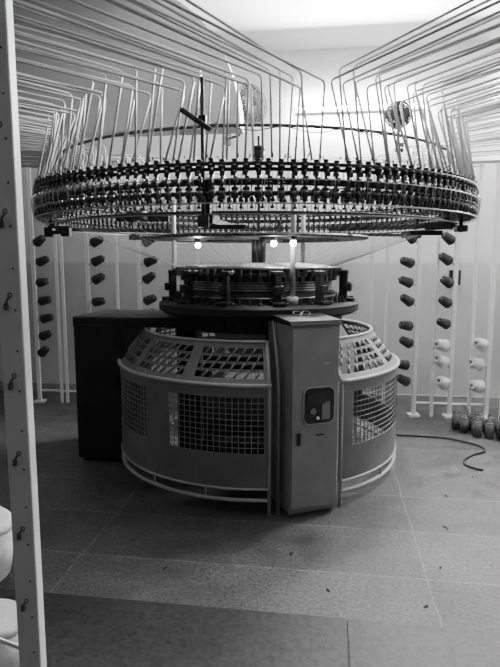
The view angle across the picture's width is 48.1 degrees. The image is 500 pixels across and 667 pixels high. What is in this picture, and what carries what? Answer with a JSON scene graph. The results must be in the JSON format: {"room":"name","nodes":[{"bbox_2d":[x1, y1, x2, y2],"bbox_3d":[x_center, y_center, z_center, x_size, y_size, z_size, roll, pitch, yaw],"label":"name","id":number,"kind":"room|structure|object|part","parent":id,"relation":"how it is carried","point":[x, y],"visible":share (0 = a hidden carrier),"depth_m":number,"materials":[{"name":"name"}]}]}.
{"room":"textile factory","nodes":[
{"label":"textile factory","id":0,"kind":"room"},
{"bbox_2d":[0,391,499,666],"bbox_3d":[0.167,1.332,1.374,8.400,0.100,9.400,1,8,8],"label":"floor","id":1,"kind":"structure","parent":0,"point":[379,554],"depth_m":2.96,"materials":[{"name":"tile"}]},
{"bbox_2d":[0,0,46,666],"bbox_3d":[-0.646,0.072,1.365,0.366,2.400,0.157,3,8,24],"label":"yarn creel","id":2,"kind":"object","parent":1,"relation":"on","point":[14,315],"visible":1,"depth_m":1.31,"materials":[{"name":"paint"}]},
{"bbox_2d":[0,506,12,581],"bbox_3d":[-0.753,0.583,1.557,0.204,0.208,0.185,0,8,2],"label":"cone","id":3,"kind":"object","parent":2,"relation":"on","point":[6,544],"visible":0.82,"depth_m":1.53,"materials":[{"name":"fabric"}]},
{"bbox_2d":[0,598,19,666],"bbox_3d":[-0.733,0.871,1.595,0.204,0.208,0.185,0,8,2],"label":"cone","id":4,"kind":"object","parent":2,"relation":"on","point":[9,656],"visible":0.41,"depth_m":1.55,"materials":[{"name":"fabric"}]},
{"bbox_2d":[26,157,198,402],"bbox_3d":[-1.354,-0.468,5.473,1.748,2.400,0.160,1,8,8],"label":"yarn creel","id":5,"kind":"object","parent":1,"relation":"on","point":[28,170],"visible":0.56,"depth_m":5.55,"materials":[{"name":"white paint"}]},
{"bbox_3d":[-2.160,-0.486,5.607,0.100,2.400,0.100,0,7,0],"label":"creel post","id":6,"kind":"part","parent":5,"relation":"part of","materials":[{"name":"white metal"}]},
{"bbox_2d":[33,235,45,246],"bbox_3d":[-2.055,-0.908,5.489,0.145,0.118,0.093,4,8,26],"label":"cone","id":7,"kind":"object","parent":5,"relation":"on","point":[38,241],"visible":0.95,"depth_m":5.46,"materials":[{"name":"paper"}]},
{"bbox_2d":[36,278,48,286],"bbox_3d":[-2.045,-0.502,5.527,0.146,0.098,0.093,6,9,37],"label":"cone","id":8,"kind":"object","parent":5,"relation":"on","point":[40,282],"visible":1,"depth_m":5.50,"materials":[{"name":"fabric"}]},
{"bbox_2d":[36,256,49,266],"bbox_3d":[-2.043,-0.713,5.522,0.146,0.112,0.093,4,9,29],"label":"cone","id":9,"kind":"object","parent":5,"relation":"on","point":[41,261],"visible":1,"depth_m":5.50,"materials":[{"name":"fabric"}]},
{"bbox_2d":[37,346,49,356],"bbox_3d":[-2.067,0.181,5.629,0.142,0.123,0.093,4,9,30],"label":"cone","id":10,"kind":"object","parent":5,"relation":"on","point":[42,352],"visible":1,"depth_m":5.59,"materials":[{"name":"fabric"}]},
{"bbox_2d":[38,296,51,305],"bbox_3d":[-2.036,-0.323,5.568,0.146,0.099,0.093,4,9,29],"label":"cone","id":11,"kind":"object","parent":5,"relation":"on","point":[43,300],"visible":1,"depth_m":5.55,"materials":[{"name":"fabric"}]},
{"bbox_2d":[39,330,51,340],"bbox_3d":[-2.042,0.019,5.621,0.146,0.113,0.093,3,8,19],"label":"cone","id":12,"kind":"object","parent":5,"relation":"on","point":[44,335],"visible":1,"depth_m":5.59,"materials":[{"name":"fabric"}]},
{"bbox_2d":[40,314,53,323],"bbox_3d":[-2.030,-0.149,5.610,0.146,0.103,0.093,3,8,21],"label":"cone","id":13,"kind":"object","parent":5,"relation":"on","point":[44,318],"visible":1,"depth_m":5.59,"materials":[{"name":"fabric"}]},
{"bbox_3d":[-1.920,-0.482,5.574,0.026,2.400,0.026,0,7,0],"label":"creel post","id":14,"kind":"part","parent":5,"relation":"part of","materials":[{"name":"white metal"}]},
{"bbox_3d":[-1.620,0.592,5.693,1.091,0.021,0.024,1,8,8],"label":"creel rail","id":15,"kind":"part","parent":5,"relation":"part of","materials":[{"name":"white metal"}]},
{"bbox_3d":[-1.860,-0.480,5.565,0.026,2.400,0.026,0,7,0],"label":"creel post","id":16,"kind":"part","parent":5,"relation":"part of","materials":[{"name":"white metal"}]},
{"bbox_3d":[-1.600,-0.476,5.529,0.100,2.400,0.100,0,7,0],"label":"creel post","id":17,"kind":"part","parent":5,"relation":"part of","materials":[{"name":"white metal"}]},
{"bbox_2d":[89,236,102,247],"bbox_3d":[-1.483,-0.889,5.422,0.146,0.113,0.093,4,9,28],"label":"cone","id":18,"kind":"object","parent":5,"relation":"on","point":[94,242],"visible":0.88,"depth_m":5.40,"materials":[{"name":"fabric"}]},
{"bbox_2d":[91,255,104,266],"bbox_3d":[-1.480,-0.708,5.455,0.146,0.114,0.093,3,8,24],"label":"cone","id":19,"kind":"object","parent":5,"relation":"on","point":[95,261],"visible":1,"depth_m":5.43,"materials":[{"name":"fabric"}]},
{"bbox_2d":[91,273,104,284],"bbox_3d":[-1.482,-0.538,5.496,0.144,0.119,0.093,1,8,7],"label":"cone","id":20,"kind":"object","parent":5,"relation":"on","point":[96,279],"visible":1,"depth_m":5.46,"materials":[{"name":"fabric"}]},
{"bbox_2d":[92,297,104,306],"bbox_3d":[-1.473,-0.310,5.495,0.146,0.097,0.093,3,8,20],"label":"cone","id":21,"kind":"object","parent":5,"relation":"on","point":[96,301],"visible":1,"depth_m":5.46,"materials":[{"name":"fabric"}]},
{"bbox_3d":[-1.300,-0.470,5.488,0.026,2.400,0.026,0,7,0],"label":"creel post","id":22,"kind":"part","parent":5,"relation":"part of","materials":[{"name":"white metal"}]},
{"bbox_3d":[-1.080,-0.466,5.457,0.100,2.400,0.100,0,7,0],"label":"creel post","id":23,"kind":"part","parent":5,"relation":"part of","materials":[{"name":"white metal"}]},
{"bbox_2d":[142,238,154,246],"bbox_3d":[-0.961,-0.881,5.357,0.146,0.113,0.093,2,8,16],"label":"cone","id":24,"kind":"object","parent":5,"relation":"on","point":[148,240],"visible":0.45,"depth_m":5.32,"materials":[{"name":"fabric"}]},
{"bbox_2d":[142,272,155,283],"bbox_3d":[-0.971,-0.537,5.415,0.142,0.122,0.093,2,8,12],"label":"cone","id":25,"kind":"object","parent":5,"relation":"on","point":[149,277],"visible":1,"depth_m":5.38,"materials":[{"name":"fabric"}]},
{"bbox_2d":[143,294,156,305],"bbox_3d":[-0.959,-0.325,5.426,0.146,0.111,0.093,2,8,18],"label":"cone","id":26,"kind":"object","parent":5,"relation":"on","point":[147,300],"visible":1,"depth_m":5.39,"materials":[{"name":"fabric"}]},
{"bbox_2d":[143,256,157,266],"bbox_3d":[-0.953,-0.692,5.394,0.146,0.110,0.093,3,8,19],"label":"cone","id":27,"kind":"object","parent":5,"relation":"on","point":[148,261],"visible":0.84,"depth_m":5.37,"materials":[{"name":"fabric"}]},
{"bbox_3d":[-0.720,-0.460,5.407,0.026,2.400,0.026,0,7,0],"label":"creel post","id":28,"kind":"part","parent":5,"relation":"part of","materials":[{"name":"white metal"}]},
{"bbox_3d":[-0.500,-0.456,5.377,0.026,2.400,0.026,0,7,0],"label":"creel post","id":29,"kind":"part","parent":5,"relation":"part of","materials":[{"name":"white metal"}]},
{"bbox_2d":[0,589,346,666],"bbox_3d":[-1.600,1.175,2.154,3.900,0.012,0.780,1,8,8],"label":"tile","id":30,"kind":"object","parent":1,"relation":"on","point":[80,631],"depth_m":2.17,"materials":[{"name":"grey tile"}]},
{"bbox_2d":[12,0,499,515],"bbox_3d":[-0.084,-0.149,2.881,6.801,2.444,5.176,0,8,0],"label":"machine","id":31,"kind":"object","parent":1,"relation":"on","point":[275,434],"visible":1,"depth_m":3.17,"materials":[{"name":"paint"}]},
{"bbox_3d":[-1.064,0.386,3.962,0.320,0.900,0.012,1,8,8],"label":"cabinet door","id":32,"kind":"part","parent":31,"relation":"part of","materials":[{"name":"paint"}]},
{"bbox_3d":[-0.886,-0.722,3.531,0.780,0.180,0.060,-3,8,-20],"label":"ring arm","id":33,"kind":"part","parent":31,"relation":"part of","materials":[{"name":"paint"}]},
{"bbox_3d":[-0.937,0.341,3.925,0.015,0.090,0.020,1,8,8],"label":"door handle","id":34,"kind":"part","parent":31,"relation":"part of","materials":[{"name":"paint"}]},
{"bbox_3d":[-0.762,-0.116,4.174,0.900,0.070,0.600,1,8,8],"label":"cabinet lid","id":35,"kind":"part","parent":31,"relation":"part of","materials":[{"name":"paint"}]},
{"bbox_2d":[121,375,146,436],"bbox_3d":[-0.787,0.452,3.675,0.050,0.335,0.592,-4,8,-27],"label":"grille","id":36,"kind":"object","parent":31,"relation":"attached to","point":[124,407],"depth_m":3.58,"materials":[{"name":"metal"}]},
{"bbox_3d":[-0.716,-0.848,4.488,0.780,0.180,0.060,6,10,40],"label":"ring arm","id":37,"kind":"part","parent":31,"relation":"part of","materials":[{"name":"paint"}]},
{"bbox_3d":[-0.632,-0.683,3.274,0.303,0.060,0.130,0,7,0],"label":"blower motor","id":38,"kind":"part","parent":31,"relation":"part of","materials":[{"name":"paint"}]},
{"bbox_2d":[153,352,213,372],"bbox_3d":[-0.583,0.302,4.810,0.664,0.335,0.062,-7,10,-42],"label":"grille","id":39,"kind":"object","parent":31,"relation":"attached to","point":[155,352],"depth_m":4.69,"materials":[{"name":"metal"}]},
{"bbox_3d":[-0.201,0.171,4.811,1.464,0.586,0.443,-3,8,-20],"label":"guard panel","id":40,"kind":"part","parent":31,"relation":"part of","materials":[{"name":"grey paint"}]},
{"bbox_3d":[-0.409,0.493,3.597,1.060,0.984,0.946,0,7,0],"label":"guard door","id":41,"kind":"part","parent":31,"relation":"part of","materials":[{"name":"grey paint"}]},
{"bbox_3d":[-0.454,0.341,3.518,1.387,0.586,0.410,7,10,41],"label":"guard panel","id":42,"kind":"part","parent":31,"relation":"part of","materials":[{"name":"grey paint"}]},
{"bbox_3d":[-0.164,-0.798,2.499,0.287,0.650,0.127,0,7,0],"label":"clamp post","id":43,"kind":"part","parent":31,"relation":"part of","materials":[{"name":"metal"}]},
{"bbox_2d":[169,392,264,453],"bbox_3d":[-0.203,0.514,3.204,0.585,0.335,0.049,2,8,16],"label":"grille","id":44,"kind":"object","parent":31,"relation":"attached to","point":[212,394],"depth_m":3.18,"materials":[{"name":"metal"}]},
{"bbox_3d":[-0.135,-0.640,2.906,0.060,0.180,0.780,1,8,10],"label":"ring arm","id":45,"kind":"part","parent":31,"relation":"part of","materials":[{"name":"paint"}]},
{"bbox_3d":[0.060,0.503,4.030,0.770,0.850,0.600,0,7,0],"label":"takedown frame","id":46,"kind":"part","parent":31,"relation":"part of","materials":[{"name":"paint"}]},
{"bbox_2d":[225,351,263,378],"bbox_3d":[0.102,0.270,5.058,0.664,0.335,0.062,0,8,3],"label":"grille","id":47,"kind":"object","parent":31,"relation":"attached to","point":[228,351],"depth_m":5.09,"materials":[{"name":"metal"}]},
{"bbox_3d":[0.060,-0.597,3.885,1.500,0.210,1.500,0,7,0],"label":"plate","id":48,"kind":"part","parent":31,"relation":"part of","materials":[{"name":"metal"}]},
{"bbox_3d":[0.060,-0.206,3.937,1.380,0.080,1.380,0,7,0],"label":"bed plate","id":49,"kind":"part","parent":31,"relation":"part of","materials":[{"name":"paint"}]},
{"bbox_3d":[0.060,-0.914,3.844,0.088,0.850,0.090,0,7,0],"label":"rod","id":50,"kind":"part","parent":31,"relation":"part of","materials":[{"name":"paint"}]},
{"bbox_3d":[0.149,0.479,3.235,0.020,1.105,0.199,-1,8,-6],"label":"upright rod","id":51,"kind":"part","parent":31,"relation":"part of","materials":[{"name":"paint"}]},
{"bbox_3d":[0.205,-0.892,4.820,0.060,0.180,0.780,1,8,10],"label":"ring arm","id":52,"kind":"part","parent":31,"relation":"part of","materials":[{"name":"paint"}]},
{"bbox_2d":[293,311,310,315],"bbox_3d":[0.283,-0.123,3.293,0.112,0.028,0.145,-3,8,-19],"label":"scissors","id":53,"kind":"object","parent":31,"relation":"on","point":[301,313],"visible":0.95,"depth_m":3.24,"materials":[{"name":"grey metal"}]},
{"bbox_3d":[0.363,0.479,3.139,0.285,1.030,0.012,-3,8,-19],"label":"cabinet door","id":54,"kind":"part","parent":31,"relation":"part of","materials":[{"name":"grey paint"}]},
{"bbox_3d":[0.801,0.288,3.916,0.443,0.586,1.464,2,8,14],"label":"guard panel","id":55,"kind":"part","parent":31,"relation":"part of","materials":[{"name":"grey paint"}]},
{"bbox_2d":[352,375,396,442],"bbox_3d":[0.834,0.465,3.577,0.071,0.335,0.710,5,9,35],"label":"grille","id":56,"kind":"object","parent":31,"relation":"attached to","point":[393,389],"depth_m":3.48,"materials":[{"name":"metal"}]},
{"bbox_2d":[362,357,392,405],"bbox_3d":[0.999,0.368,4.313,0.044,0.335,0.555,-2,8,-12],"label":"grille","id":57,"kind":"object","parent":31,"relation":"attached to","point":[363,396],"depth_m":4.37,"materials":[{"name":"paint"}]},
{"bbox_3d":[0.956,-0.809,4.195,0.780,0.180,0.060,-3,8,-20],"label":"ring arm","id":58,"kind":"part","parent":31,"relation":"part of","materials":[{"name":"paint"}]},
{"bbox_3d":[0.807,-0.687,3.265,0.780,0.180,0.060,6,9,38],"label":"ring arm","id":59,"kind":"part","parent":31,"relation":"part of","materials":[{"name":"paint"}]},
{"bbox_3d":[1.052,-0.707,3.123,0.317,0.312,0.106,3,8,19],"label":"clamp post","id":60,"kind":"part","parent":31,"relation":"part of","materials":[{"name":"metal"}]},
{"bbox_2d":[348,619,499,666],"bbox_3d":[2.322,1.247,1.607,4.000,0.012,0.780,1,8,8],"label":"tile","id":61,"kind":"object","parent":1,"relation":"on","point":[371,643],"depth_m":2.11,"materials":[{"name":"grey tile"}]},
{"bbox_2d":[367,149,499,418],"bbox_3d":[1.704,-0.410,5.028,1.221,2.400,0.197,1,8,8],"label":"yarn creel","id":62,"kind":"object","parent":1,"relation":"on","point":[413,413],"visible":0.7,"depth_m":5.08,"materials":[{"name":"white paint"}]},
{"bbox_3d":[1.120,-0.426,5.152,0.026,2.400,0.026,0,7,0],"label":"creel post","id":63,"kind":"part","parent":62,"relation":"part of","materials":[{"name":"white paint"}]},
{"bbox_3d":[1.250,-0.424,5.134,0.026,2.400,0.026,0,7,0],"label":"creel post","id":64,"kind":"part","parent":62,"relation":"part of","materials":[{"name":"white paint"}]},
{"bbox_2d":[397,374,410,386],"bbox_3d":[1.414,0.433,5.184,0.144,0.120,0.093,-1,8,-7],"label":"cone","id":65,"kind":"object","parent":62,"relation":"on","point":[405,381],"visible":0.85,"depth_m":5.15,"materials":[{"name":"fabric"}]},
{"bbox_2d":[398,360,409,369],"bbox_3d":[1.394,0.291,5.166,0.146,0.098,0.093,-1,8,-5],"label":"cone","id":66,"kind":"object","parent":62,"relation":"on","point":[404,364],"visible":0.62,"depth_m":5.13,"materials":[{"name":"fabric"}]},
{"bbox_2d":[398,276,413,287],"bbox_3d":[1.403,-0.466,5.065,0.146,0.112,0.093,-1,8,-6],"label":"cone","id":67,"kind":"object","parent":62,"relation":"on","point":[408,282],"visible":1,"depth_m":5.03,"materials":[{"name":"fabric"}]},
{"bbox_2d":[398,321,413,330],"bbox_3d":[1.409,-0.066,5.074,0.146,0.096,0.093,-5,9,-32],"label":"cone","id":68,"kind":"object","parent":62,"relation":"on","point":[405,325],"visible":1,"depth_m":5.05,"materials":[{"name":"fabric"}]},
{"bbox_2d":[399,336,413,347],"bbox_3d":[1.422,0.080,5.099,0.145,0.116,0.093,-5,9,-33],"label":"cone","id":69,"kind":"object","parent":62,"relation":"on","point":[407,342],"visible":1,"depth_m":5.07,"materials":[{"name":"fabric"}]},
{"bbox_2d":[400,256,414,267],"bbox_3d":[1.406,-0.637,5.016,0.146,0.107,0.093,-4,8,-25],"label":"cone","id":70,"kind":"object","parent":62,"relation":"on","point":[408,262],"visible":1,"depth_m":4.99,"materials":[{"name":"fabric"}]},
{"bbox_2d":[400,294,414,306],"bbox_3d":[1.422,-0.300,5.065,0.144,0.121,0.093,-4,8,-27],"label":"cone","id":71,"kind":"object","parent":62,"relation":"on","point":[406,299],"visible":1,"depth_m":5.04,"materials":[{"name":"fabric"}]},
{"bbox_2d":[405,230,417,243],"bbox_3d":[1.425,-0.859,5.001,0.141,0.124,0.093,-2,8,-14],"label":"cone","id":72,"kind":"object","parent":62,"relation":"on","point":[413,240],"visible":0.36,"depth_m":4.97,"materials":[{"name":"fabric"}]},
{"bbox_3d":[1.530,-0.419,5.095,0.100,2.400,0.100,0,7,0],"label":"creel post","id":73,"kind":"part","parent":62,"relation":"part of","materials":[{"name":"white metal"}]},
{"bbox_3d":[1.690,-0.416,5.072,0.026,2.400,0.026,0,7,0],"label":"creel post","id":74,"kind":"part","parent":62,"relation":"part of","materials":[{"name":"white metal"}]},
{"bbox_2d":[434,339,449,351],"bbox_3d":[1.729,0.110,5.075,0.140,0.125,0.118,-2,8,-14],"label":"cone","id":75,"kind":"object","parent":62,"relation":"on","point":[443,345],"visible":0.99,"depth_m":5.03,"materials":[{"name":"fabric"}]},
{"bbox_2d":[434,354,449,368],"bbox_3d":[1.745,0.255,5.111,0.141,0.138,0.118,-1,8,-8],"label":"cone","id":76,"kind":"object","parent":62,"relation":"on","point":[443,362],"visible":0.99,"depth_m":5.07,"materials":[{"name":"fabric"}]},
{"bbox_2d":[435,376,450,389],"bbox_3d":[1.758,0.452,5.096,0.142,0.136,0.118,-7,10,-42],"label":"cone","id":77,"kind":"object","parent":62,"relation":"on","point":[444,383],"visible":1,"depth_m":5.07,"materials":[{"name":"fabric"}]},
{"bbox_2d":[436,317,450,328],"bbox_3d":[1.738,-0.090,5.029,0.146,0.113,0.093,-5,9,-33],"label":"cone","id":78,"kind":"object","parent":62,"relation":"on","point":[444,323],"visible":1,"depth_m":5.01,"materials":[{"name":"fabric"}]},
{"bbox_2d":[438,296,452,307],"bbox_3d":[1.738,-0.282,5.013,0.145,0.116,0.093,-3,8,-21],"label":"cone","id":79,"kind":"object","parent":62,"relation":"on","point":[446,302],"visible":1,"depth_m":4.98,"materials":[{"name":"fabric"}]},
{"bbox_2d":[438,252,453,265],"bbox_3d":[1.736,-0.663,4.988,0.144,0.121,0.093,-1,8,-10],"label":"cone","id":80,"kind":"object","parent":62,"relation":"on","point":[443,257],"visible":1,"depth_m":4.95,"materials":[{"name":"fabric"}]},
{"bbox_2d":[440,276,454,287],"bbox_3d":[1.747,-0.457,4.968,0.146,0.114,0.093,-6,10,-40],"label":"cone","id":81,"kind":"object","parent":62,"relation":"on","point":[448,282],"visible":1,"depth_m":4.94,"materials":[{"name":"fabric"}]},
{"bbox_2d":[441,231,455,244],"bbox_3d":[1.742,-0.840,4.942,0.144,0.120,0.093,-3,8,-21],"label":"cone","id":82,"kind":"object","parent":62,"relation":"on","point":[450,239],"visible":0.91,"depth_m":4.91,"materials":[{"name":"fabric"}]},
{"bbox_3d":[1.850,0.655,5.211,0.646,0.021,0.024,1,8,8],"label":"creel rail","id":83,"kind":"part","parent":62,"relation":"part of","materials":[{"name":"white metal"}]},
{"bbox_3d":[1.850,-0.413,5.050,0.100,2.400,0.100,0,7,0],"label":"creel post","id":84,"kind":"part","parent":62,"relation":"part of","materials":[{"name":"white metal"}]},
{"bbox_3d":[2.020,-0.410,5.027,0.026,2.400,0.026,0,7,0],"label":"creel post","id":85,"kind":"part","parent":62,"relation":"part of","materials":[{"name":"white metal"}]},
{"bbox_2d":[469,357,484,371],"bbox_3d":[2.053,0.281,5.065,0.142,0.132,0.118,-3,8,-21],"label":"cone","id":86,"kind":"object","parent":62,"relation":"on","point":[478,364],"visible":0.98,"depth_m":5.03,"materials":[{"name":"fabric"}]},
{"bbox_2d":[469,380,484,392],"bbox_3d":[2.053,0.482,5.070,0.140,0.125,0.118,-4,9,-30],"label":"cone","id":87,"kind":"object","parent":62,"relation":"on","point":[478,386],"visible":0.99,"depth_m":5.04,"materials":[{"name":"fabric"}]},
{"bbox_2d":[473,338,488,351],"bbox_3d":[2.060,0.100,5.022,0.142,0.132,0.118,-2,8,-18],"label":"cone","id":88,"kind":"object","parent":62,"relation":"on","point":[482,345],"visible":0.99,"depth_m":4.98,"materials":[{"name":"fabric"}]},
{"bbox_3d":[2.170,-0.407,5.006,0.100,2.400,0.100,0,7,0],"label":"creel post","id":89,"kind":"part","parent":62,"relation":"part of","materials":[{"name":"white metal"}]},
{"bbox_2d":[397,434,485,470],"bbox_3d":[1.586,0.883,4.339,0.423,0.016,0.884,-3,8,-24],"label":"cable","id":90,"kind":"object","parent":1,"relation":"on","point":[482,447],"visible":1,"depth_m":4.44,"materials":[{"name":"rubber"}]},
{"bbox_2d":[451,412,459,429],"bbox_3d":[1.778,0.750,4.826,0.076,0.153,0.076,0,8,0],"label":"cone","id":91,"kind":"object","parent":1,"relation":"on","point":[455,425],"visible":0.87,"depth_m":4.80,"materials":[{"name":"fabric"}]},
{"bbox_2d":[459,415,468,432],"bbox_3d":[1.812,0.762,4.733,0.076,0.153,0.076,0,8,0],"label":"cone","id":92,"kind":"object","parent":1,"relation":"on","point":[464,421],"visible":1,"depth_m":4.71,"materials":[{"name":"fabric"}]},
{"bbox_2d":[466,413,472,430],"bbox_3d":[1.869,0.755,4.791,0.076,0.153,0.076,0,8,0],"label":"cone","id":93,"kind":"object","parent":1,"relation":"on","point":[469,416],"visible":0.54,"depth_m":4.76,"materials":[{"name":"fabric"}]},
{"bbox_2d":[471,416,479,431],"bbox_3d":[1.899,0.766,4.702,0.076,0.153,0.076,0,8,0],"label":"cone","id":94,"kind":"object","parent":1,"relation":"on","point":[476,417],"visible":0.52,"depth_m":4.69,"materials":[{"name":"paper"}]},
{"bbox_2d":[472,419,481,437],"bbox_3d":[1.870,0.779,4.608,0.076,0.153,0.076,0,8,0],"label":"cone","id":95,"kind":"object","parent":1,"relation":"on","point":[477,425],"visible":1,"depth_m":4.58,"materials":[{"name":"fabric"}]},
{"bbox_2d":[478,414,484,431],"bbox_3d":[1.958,0.759,4.757,0.076,0.153,0.076,0,8,0],"label":"cone","id":96,"kind":"object","parent":1,"relation":"on","point":[480,417],"visible":0.43,"depth_m":4.73,"materials":[{"name":"paper"}]},
{"bbox_2d":[483,417,491,433],"bbox_3d":[1.983,0.771,4.664,0.076,0.153,0.076,0,8,0],"label":"cone","id":97,"kind":"object","parent":1,"relation":"on","point":[488,418],"visible":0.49,"depth_m":4.66,"materials":[{"name":"paper"}]},
{"bbox_2d":[484,420,493,438],"bbox_3d":[1.957,0.783,4.575,0.076,0.153,0.076,0,8,0],"label":"cone","id":98,"kind":"object","parent":1,"relation":"on","point":[489,427],"visible":1,"depth_m":4.55,"materials":[{"name":"paper"}]},
{"bbox_2d":[490,415,495,432],"bbox_3d":[2.040,0.763,4.728,0.076,0.153,0.076,0,8,0],"label":"cone","id":99,"kind":"object","parent":1,"relation":"on","point":[492,418],"visible":0.38,"depth_m":4.70,"materials":[{"name":"paper"}]},
{"bbox_2d":[495,420,499,435],"bbox_3d":[2.072,0.776,4.628,0.076,0.153,0.076,0,8,0],"label":"cone","id":100,"kind":"object","parent":1,"relation":"on","point":[498,421],"visible":0.63,"depth_m":4.62,"materials":[{"name":"paper"}]},
{"bbox_2d":[497,424,499,439],"bbox_3d":[2.041,0.788,4.534,0.076,0.153,0.076,0,8,0],"label":"cone","id":101,"kind":"object","parent":1,"relation":"on","point":[498,430],"visible":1,"depth_m":4.52,"materials":[{"name":"paper"}]},
{"bbox_2d":[0,40,499,396],"bbox_3d":[0.800,-1.016,5.609,8.400,3.450,0.100,1,8,8],"label":"wall","id":102,"kind":"structure","parent":0,"point":[325,63],"depth_m":5.54,"materials":[{"name":"paint"}]},
{"bbox_2d":[224,84,266,145],"bbox_3d":[-0.093,-2.029,5.202,0.372,0.486,0.416,-6,10,-40],"label":"wall fan","id":103,"kind":"object","parent":102,"relation":"attached to","point":[256,96],"visible":0.59,"depth_m":5.07,"materials":[{"name":"grey plastic"}]},
{"bbox_3d":[-0.117,-1.966,5.240,0.100,0.350,0.340,-6,10,-40],"label":"motor","id":104,"kind":"part","parent":103,"relation":"part of","materials":[{"name":"grey plastic"}]},
{"bbox_3d":[0.001,-1.978,5.106,0.223,0.151,0.009,-5,9,-32],"label":"blade","id":105,"kind":"part","parent":103,"relation":"part of","materials":[{"name":"grey plastic"}]},
{"bbox_2d":[0,381,499,407],"bbox_3d":[0.792,0.653,5.769,8.200,0.100,0.024,1,8,8],"label":"baseboard","id":106,"kind":"structure","parent":102,"relation":"attached to","point":[405,399],"depth_m":5.63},
{"bbox_2d":[295,103,422,113],"bbox_3d":[1.033,-2.143,5.319,1.200,0.050,0.084,1,8,8],"label":"lamp","id":107,"kind":"object","parent":102,"relation":"attached to","point":[373,107],"visible":0.61,"depth_m":5.32,"materials":[{"name":"white paint"}]},
{"bbox_2d":[385,100,410,152],"bbox_3d":[1.351,-1.860,5.085,0.242,0.421,0.386,2,8,18],"label":"wall fan","id":108,"kind":"object","parent":102,"relation":"attached to","point":[405,106],"visible":0.62,"depth_m":4.92,"materials":[{"name":"paint"}]},
{"bbox_3d":[1.362,-1.830,5.125,0.100,0.350,0.310,2,8,18],"label":"motor","id":109,"kind":"part","parent":108,"relation":"part of","materials":[{"name":"paint"}]},
{"bbox_2d":[449,270,460,284],"bbox_3d":[1.979,-0.476,5.417,0.100,0.270,0.075,1,8,8],"label":"junction box","id":110,"kind":"object","parent":102,"relation":"attached to","point":[450,271],"visible":0.32,"depth_m":5.38,"materials":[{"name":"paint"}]},
{"bbox_2d":[177,0,499,52],"bbox_3d":[0.167,-2.188,0.911,8.400,0.100,9.400,1,8,8],"label":"ceiling","id":111,"kind":"structure","parent":0,"point":[276,25],"depth_m":4.72,"materials":[{"name":"paint"}]},
{"bbox_2d":[13,0,243,138],"bbox_3d":[-1.756,-2.078,4.406,3.430,1.030,0.200,1,8,8],"label":"wall","id":112,"kind":"structure","parent":111,"relation":"attached to","point":[171,98],"depth_m":4.20,"materials":[{"name":"paint"}]}
]}

